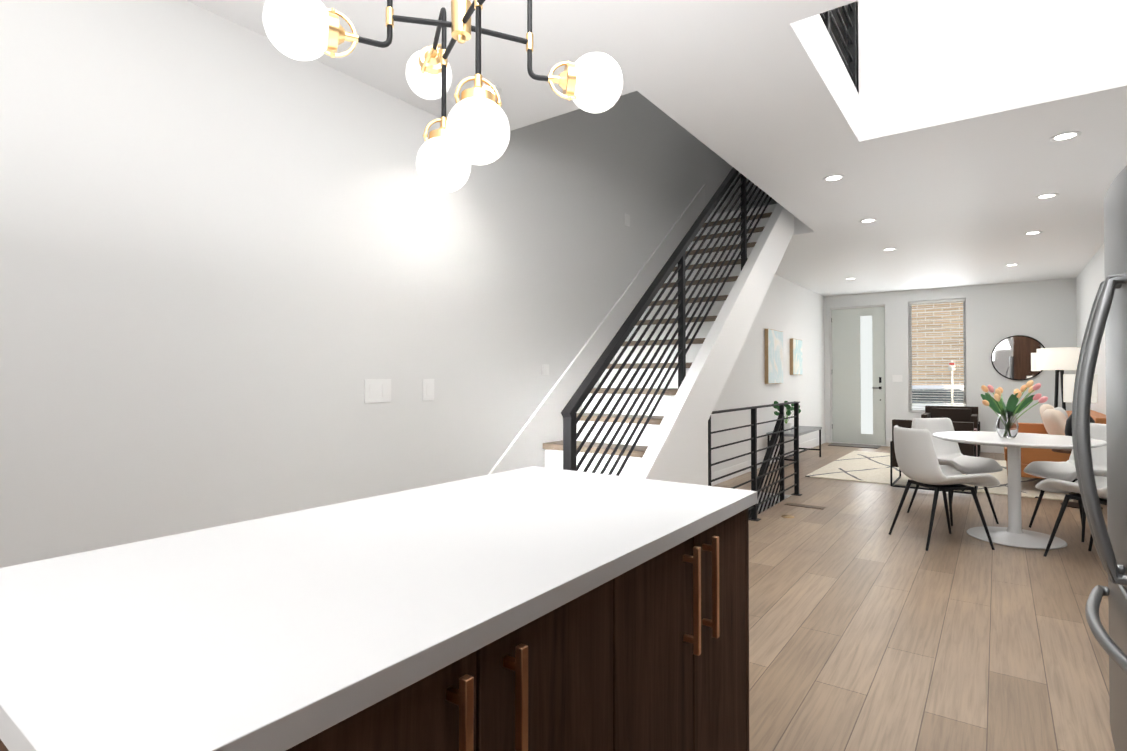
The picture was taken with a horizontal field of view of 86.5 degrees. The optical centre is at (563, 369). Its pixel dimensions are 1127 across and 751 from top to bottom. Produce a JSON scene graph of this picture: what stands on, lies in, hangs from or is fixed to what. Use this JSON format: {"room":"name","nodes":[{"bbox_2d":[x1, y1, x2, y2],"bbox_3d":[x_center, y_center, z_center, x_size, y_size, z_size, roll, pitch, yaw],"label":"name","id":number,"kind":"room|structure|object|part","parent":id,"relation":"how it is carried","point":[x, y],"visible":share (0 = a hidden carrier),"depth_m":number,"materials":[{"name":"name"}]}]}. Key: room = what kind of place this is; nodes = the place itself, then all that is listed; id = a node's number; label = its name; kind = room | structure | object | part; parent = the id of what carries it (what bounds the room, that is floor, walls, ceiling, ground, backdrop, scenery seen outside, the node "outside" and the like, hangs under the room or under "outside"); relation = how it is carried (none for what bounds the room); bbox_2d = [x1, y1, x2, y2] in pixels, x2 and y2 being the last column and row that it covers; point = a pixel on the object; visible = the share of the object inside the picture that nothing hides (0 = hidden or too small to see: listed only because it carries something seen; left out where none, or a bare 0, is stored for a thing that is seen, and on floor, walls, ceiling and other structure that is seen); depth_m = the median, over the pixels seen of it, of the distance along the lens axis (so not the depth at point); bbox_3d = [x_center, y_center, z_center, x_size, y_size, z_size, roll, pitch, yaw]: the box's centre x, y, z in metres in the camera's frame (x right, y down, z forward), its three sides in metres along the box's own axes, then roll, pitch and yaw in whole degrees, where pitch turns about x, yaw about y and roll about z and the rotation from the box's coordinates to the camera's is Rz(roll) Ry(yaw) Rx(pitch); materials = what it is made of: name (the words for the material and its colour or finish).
{"room":"dining room and kitchen","nodes":[
{"label":"dining room and kitchen","id":0,"kind":"room"},
{"bbox_2d":[0,0,824,567],"bbox_3d":[0.803,-1.430,5.503,0.001,5.400,13.600,-1,-1,36],"label":"wall","id":1,"kind":"structure","parent":0,"point":[238,264],"depth_m":2.60,"materials":[{"name":"white paint"}]},
{"bbox_2d":[364,379,390,402],"bbox_3d":[-0.946,0.109,3.058,0.009,0.120,0.160,-1,-1,36],"label":"switch plate","id":2,"kind":"object","parent":1,"relation":"attached to","point":[377,390],"depth_m":3.05,"materials":[{"name":"white plastic"}]},
{"bbox_2d":[423,379,433,400],"bbox_3d":[-0.750,0.112,3.329,0.009,0.120,0.080,-1,-1,36],"label":"switch plate","id":3,"kind":"object","parent":1,"relation":"attached to","point":[428,384],"depth_m":3.32,"materials":[{"name":"white plastic"}]},
{"bbox_2d":[542,364,548,374],"bbox_3d":[-0.126,0.000,4.194,0.007,0.075,0.080,-1,-1,36],"label":"switch plate","id":4,"kind":"object","parent":1,"relation":"attached to","point":[545,367],"depth_m":4.19,"materials":[{"name":"white plastic"}]},
{"bbox_2d":[625,213,629,226],"bbox_3d":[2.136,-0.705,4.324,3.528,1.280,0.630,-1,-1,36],"label":"light switch","id":5,"kind":"object","parent":1,"relation":"attached to","point":[627,219],"visible":1,"depth_m":5.14,"materials":[{"name":"white plastic"}]},
{"bbox_2d":[711,435,827,485],"bbox_3d":[3.222,1.242,8.779,0.030,0.140,5.400,-1,-1,36],"label":"baseboard","id":6,"kind":"structure","parent":1,"relation":"attached to","point":[812,443],"depth_m":7.53,"materials":[{"name":"white paint"}]},
{"bbox_2d":[765,329,782,383],"bbox_3d":[2.966,-0.177,8.427,0.050,0.750,0.700,-1,-1,36],"label":"canvas art","id":7,"kind":"object","parent":1,"relation":"attached to","point":[773,356],"visible":1,"depth_m":8.32,"materials":[{"name":"multicoloured fabric"}]},
{"bbox_2d":[790,338,801,374],"bbox_3d":[3.635,-0.193,9.351,0.050,0.555,0.540,-1,-1,36],"label":"canvas art","id":8,"kind":"object","parent":1,"relation":"attached to","point":[795,356],"visible":1,"depth_m":9.23,"materials":[{"name":"multicoloured fabric"}]},
{"bbox_2d":[187,0,1126,296],"bbox_3d":[2.233,-1.573,4.469,3.530,0.300,13.600,-1,-1,36],"label":"ceiling","id":9,"kind":"structure","parent":0,"point":[949,178],"depth_m":3.49,"materials":[{"name":"white paint"}]},
{"bbox_2d":[262,0,622,192],"bbox_3d":[-0.278,-0.935,1.317,0.694,1.056,0.637,-1,-1,36],"label":"chandelier","id":10,"kind":"object","parent":9,"relation":"hanging from","point":[474,129],"visible":1,"depth_m":1.26,"materials":[{"name":"white glass"}]},
{"bbox_2d":[482,83,501,96],"bbox_3d":[-0.395,-1.438,3.091,0.150,0.006,0.150,-1,-1,36],"label":"recessed light","id":11,"kind":"object","parent":9,"relation":"in","point":[487,87],"visible":0.19,"depth_m":3.06,"materials":[{"name":"white"}]},
{"bbox_2d":[823,174,844,181],"bbox_3d":[2.008,-1.420,4.446,0.150,0.006,0.150,-1,-1,36],"label":"recessed light","id":12,"kind":"object","parent":9,"relation":"in","point":[833,178],"visible":0.98,"depth_m":4.45,"materials":[{"name":"white"}]},
{"bbox_2d":[820,2,856,89],"bbox_3d":[1.379,-2.176,3.163,0.056,1.112,1.550,-1,-1,36],"label":"rail","id":13,"kind":"object","parent":9,"relation":"on","point":[850,49],"visible":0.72,"depth_m":3.69,"materials":[{"name":"black metal"}]},
{"bbox_2d":[859,219,876,222],"bbox_3d":[2.880,-1.405,5.661,0.150,0.006,0.150,-1,-1,36],"label":"recessed light","id":14,"kind":"object","parent":9,"relation":"in","point":[867,221],"visible":1,"depth_m":5.66,"materials":[{"name":"white"}]},
{"bbox_2d":[882,248,896,250],"bbox_3d":[3.771,-1.389,6.927,0.150,0.006,0.150,-1,-1,36],"label":"recessed light","id":15,"kind":"object","parent":9,"relation":"in","point":[889,249],"visible":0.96,"depth_m":6.93,"materials":[{"name":"white"}]},
{"bbox_2d":[1024,231,1041,234],"bbox_3d":[4.817,-1.399,6.142,0.150,0.006,0.150,-1,-1,36],"label":"recessed light","id":16,"kind":"object","parent":9,"relation":"in","point":[1033,233],"visible":0.98,"depth_m":6.15,"materials":[{"name":"white"}]},
{"bbox_2d":[1035,193,1058,198],"bbox_3d":[3.946,-1.415,4.888,0.150,0.006,0.150,-1,-1,36],"label":"recessed light","id":17,"kind":"object","parent":9,"relation":"in","point":[1048,195],"visible":1,"depth_m":4.89,"materials":[{"name":"white"}]},
{"bbox_2d":[1050,131,1080,141],"bbox_3d":[3.080,-1.430,3.675,0.150,0.006,0.150,-1,-1,36],"label":"recessed light","id":18,"kind":"object","parent":9,"relation":"in","point":[1064,136],"visible":0.94,"depth_m":3.68,"materials":[{"name":"white"}]},
{"bbox_2d":[831,1,858,93],"bbox_3d":[2.233,-4.143,4.502,3.530,0.001,13.600,-1,-1,36],"label":"ceiling","id":19,"kind":"structure","parent":0,"point":[836,35],"depth_m":7.30,"materials":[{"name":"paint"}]},
{"bbox_2d":[713,443,1114,750],"bbox_3d":[2.233,1.256,4.432,3.530,0.001,13.600,-1,-1,36],"label":"floor","id":20,"kind":"structure","parent":0,"point":[867,632],"depth_m":2.88,"materials":[{"name":"brown wood"}]},
{"bbox_2d":[256,498,756,750],"bbox_3d":[-0.163,0.773,1.146,0.670,0.884,1.309,-1,-1,36],"label":"kitchen island","id":21,"kind":"object","parent":20,"relation":"on","point":[652,654],"depth_m":0.95,"materials":[{"name":"brown wood"}]},
{"bbox_2d":[0,466,756,750],"bbox_3d":[-0.206,0.314,1.155,0.719,0.030,1.360,-1,-1,36],"label":"island countertop","id":22,"kind":"structure","parent":21,"relation":"on","point":[245,635],"depth_m":0.77,"materials":[{"name":"white stone"}]},
{"bbox_2d":[488,167,793,485],"bbox_3d":[0.831,-0.730,4.718,0.946,3.980,3.777,-1,-1,36],"label":"stairs","id":23,"kind":"structure","parent":20,"relation":"on","point":[636,390],"depth_m":4.26,"materials":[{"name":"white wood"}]},
{"bbox_3d":[1.110,-0.733,4.527,0.055,3.979,3.758,-1,-1,36],"label":"stair rail","id":24,"kind":"part","parent":23,"relation":"part of","materials":[{"name":"black metal"}]},
{"bbox_2d":[708,401,801,520],"bbox_3d":[1.686,0.790,5.155,0.090,0.949,2.450,-1,-1,36],"label":"guard rail","id":25,"kind":"object","parent":20,"relation":"on","point":[753,453],"visible":0.65,"depth_m":5.04,"materials":[{"name":"black metal"}]},
{"bbox_2d":[766,426,821,465],"bbox_3d":[3.301,1.081,8.508,0.380,0.455,1.450,-1,-1,36],"label":"bench","id":26,"kind":"object","parent":20,"relation":"on","point":[803,430],"visible":0.44,"depth_m":8.52,"materials":[{"name":"black metal"}]},
{"bbox_2d":[773,401,800,431],"bbox_3d":[3.032,0.634,8.130,0.367,0.427,0.399,-1,-1,36],"label":"plant pot","id":27,"kind":"object","parent":26,"relation":"on","point":[788,413],"visible":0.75,"depth_m":8.09,"materials":[{"name":"white"}]},
{"bbox_2d":[781,503,824,517],"bbox_3d":[2.090,1.265,5.356,0.340,0.006,0.636,-1,-1,36],"label":"floor vent","id":28,"kind":"object","parent":20,"relation":"in","point":[801,505],"visible":1,"depth_m":5.53,"materials":[{"name":"brown metal"}]},
{"bbox_2d":[828,443,880,448],"bbox_3d":[5.078,1.327,10.447,0.780,0.012,0.440,-1,-1,36],"label":"door mat","id":29,"kind":"object","parent":20,"relation":"on","point":[855,445],"visible":1,"depth_m":10.41,"materials":[{"name":"grey fabric"}]},
{"bbox_2d":[805,451,1072,500],"bbox_3d":[4.807,1.292,7.729,2.470,0.012,3.050,-1,-1,36],"label":"rug","id":30,"kind":"object","parent":20,"relation":"on","point":[866,466],"visible":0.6,"depth_m":7.31,"materials":[{"name":"white fabric"}]},
{"bbox_2d":[890,419,977,493],"bbox_3d":[4.036,0.899,6.508,0.762,0.717,0.790,-1,-1,36],"label":"armchair","id":31,"kind":"object","parent":30,"relation":"on","point":[966,449],"visible":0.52,"depth_m":6.25,"materials":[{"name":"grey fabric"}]},
{"bbox_2d":[889,425,999,550],"bbox_3d":[2.752,0.837,4.366,0.595,0.839,0.468,0,-1,-3],"label":"dining chair","id":32,"kind":"object","parent":20,"relation":"on","point":[916,458],"visible":1,"depth_m":4.22,"materials":[{"name":"white fabric"}]},
{"bbox_2d":[921,405,979,456],"bbox_3d":[6.084,0.949,9.420,0.762,0.717,0.790,-1,-1,36],"label":"armchair","id":33,"kind":"object","parent":20,"relation":"on","point":[962,413],"visible":0.35,"depth_m":9.49,"materials":[{"name":"brown fabric"}]},
{"bbox_2d":[907,418,1002,525],"bbox_3d":[3.298,0.846,5.080,0.468,0.839,0.595,0,-1,-10],"label":"dining chair","id":34,"kind":"object","parent":20,"relation":"on","point":[949,453],"visible":0.6,"depth_m":5.24,"materials":[{"name":"white fabric"}]},
{"bbox_2d":[932,431,1106,548],"bbox_3d":[3.363,0.882,4.465,1.040,0.750,1.040,-1,-1,36],"label":"dining table","id":35,"kind":"object","parent":20,"relation":"on","point":[1014,534],"visible":0.96,"depth_m":4.42,"materials":[{"name":"white stone"}]},
{"bbox_2d":[981,380,1047,437],"bbox_3d":[3.330,0.291,4.434,0.396,0.428,0.433,-1,-1,36],"label":"vase","id":36,"kind":"object","parent":35,"relation":"on","point":[1007,425],"visible":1,"depth_m":4.39,"materials":[{"name":"clear glass"}]},
{"bbox_2d":[1004,404,1105,478],"bbox_3d":[5.621,0.846,6.898,0.880,0.857,2.100,-1,-1,36],"label":"sofa","id":37,"kind":"object","parent":20,"relation":"on","point":[1054,420],"visible":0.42,"depth_m":6.21,"materials":[{"name":"brown leather"}]},
{"bbox_2d":[1037,348,1080,410],"bbox_3d":[6.913,0.506,8.337,0.500,1.600,0.500,0,-1,16],"label":"floor lamp","id":38,"kind":"object","parent":20,"relation":"on","point":[1058,360],"visible":0.54,"depth_m":8.21,"materials":[{"name":"white fabric"}]},
{"bbox_2d":[1023,423,1106,541],"bbox_3d":[3.967,0.840,4.595,0.595,0.839,0.468,0,-1,-7],"label":"dining chair","id":39,"kind":"object","parent":20,"relation":"on","point":[1066,471],"visible":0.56,"depth_m":4.69,"materials":[{"name":"white fabric"}]},
{"bbox_2d":[1035,475,1106,556],"bbox_3d":[3.491,0.831,3.860,0.468,0.839,0.595,0,-1,-17],"label":"dining chair","id":40,"kind":"object","parent":20,"relation":"on","point":[1055,485],"visible":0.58,"depth_m":3.96,"materials":[{"name":"white fabric"}]},
{"bbox_2d":[1052,449,1102,508],"bbox_3d":[4.812,1.008,5.567,0.420,0.525,0.420,-1,-1,36],"label":"side table","id":41,"kind":"object","parent":20,"relation":"on","point":[1072,504],"visible":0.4,"depth_m":5.55,"materials":[{"name":"brown wood"}]},
{"bbox_2d":[1063,374,1096,435],"bbox_3d":[4.812,0.395,5.575,0.240,0.700,0.240,-1,-1,36],"label":"table lamp","id":42,"kind":"object","parent":41,"relation":"on","point":[1068,383],"visible":0.25,"depth_m":5.55,"materials":[{"name":"white fabric"}]},
{"bbox_2d":[1072,165,1126,750],"bbox_3d":[1.741,0.328,1.457,0.760,1.780,0.899,-1,-1,36],"label":"fridge","id":43,"kind":"object","parent":20,"relation":"on","point":[1108,313],"visible":1,"depth_m":1.69,"materials":[{"name":"silver metal"}]},
{"bbox_2d":[824,278,1076,445],"bbox_3d":[6.263,-1.372,10.030,3.530,5.400,0.140,-1,-1,36],"label":"wall","id":44,"kind":"structure","parent":0,"point":[1043,312],"depth_m":9.57,"materials":[{"name":"white paint"}]},
{"bbox_2d":[830,305,885,445],"bbox_3d":[5.290,0.107,10.747,0.910,2.460,0.090,-1,-1,36],"label":"door frame","id":45,"kind":"structure","parent":44,"relation":"attached to","point":[831,309],"depth_m":10.89,"materials":[{"name":"white"}]},
{"bbox_2d":[831,307,885,444],"bbox_3d":[5.268,0.111,10.720,0.866,2.420,0.090,-1,-1,36],"label":"front door","id":46,"kind":"structure","parent":44,"relation":"in","point":[858,375],"depth_m":10.71,"materials":[{"name":"white"}]},
{"bbox_2d":[892,375,901,381],"bbox_3d":[5.742,0.151,10.297,0.150,0.120,0.006,-1,-1,36],"label":"light switch","id":47,"kind":"object","parent":44,"relation":"attached to","point":[896,378],"visible":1,"depth_m":10.30,"materials":[{"name":"white plastic"}]},
{"bbox_2d":[908,298,966,412],"bbox_3d":[6.273,-0.217,10.054,0.820,1.890,0.055,-1,-1,36],"label":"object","id":48,"kind":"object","parent":44,"relation":"in","point":[937,341],"depth_m":10.04,"materials":[{"name":"white"}]},
{"bbox_2d":[909,298,965,411],"bbox_3d":[6.234,-0.221,10.000,0.804,1.874,0.047,-1,-1,36],"label":"window blinds","id":49,"kind":"object","parent":48,"relation":"attached to","point":[937,302],"visible":0.9,"depth_m":9.99,"materials":[{"name":"white"}]},
{"bbox_2d":[887,438,1003,452],"bbox_3d":[6.618,1.253,9.645,2.506,0.140,0.014,-1,-1,36],"label":"baseboard","id":50,"kind":"structure","parent":44,"relation":"attached to","point":[983,448],"depth_m":9.52,"materials":[{"name":"white"}]},
{"bbox_2d":[991,335,1044,379],"bbox_3d":[7.084,-0.181,9.315,0.704,0.704,0.024,-1,-1,36],"label":"round mirror","id":51,"kind":"object","parent":44,"relation":"attached to","point":[1014,357],"visible":0.92,"depth_m":9.33,"materials":[{"name":"black mirror"}]},
{"bbox_2d":[858,0,1126,93],"bbox_3d":[2.528,-2.949,3.297,1.656,2.420,0.002,-1,-1,36],"label":"wall","id":52,"kind":"structure","parent":0,"point":[901,41],"depth_m":3.44,"materials":[{"name":"white paint"}]},
{"bbox_2d":[1076,243,1105,414],"bbox_3d":[3.662,-1.457,3.432,0.001,5.400,13.600,-1,-1,36],"label":"wall","id":53,"kind":"structure","parent":0,"point":[1090,277],"depth_m":7.34,"materials":[{"name":"white paint"}]},
{"bbox_3d":[0.978,2.763,4.952,0.865,3.000,6.360,-1,-1,36],"label":"wall","id":54,"kind":"structure","parent":0,"visible":0},
{"bbox_2d":[748,405,783,518],"bbox_3d":[1.453,1.740,4.978,0.040,2.813,2.557,-1,-1,36],"label":"rail","id":55,"kind":"object","parent":54,"relation":"attached to","point":[779,425],"visible":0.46,"depth_m":5.79,"materials":[{"name":"black metal"}]},
{"bbox_2d":[757,493,788,514],"bbox_3d":[1.054,2.496,5.061,0.857,2.459,3.080,-1,-1,36],"label":"stairs","id":56,"kind":"structure","parent":54,"relation":"attached to","point":[785,497],"depth_m":6.16,"materials":[{"name":"brown wood"}]}
]}

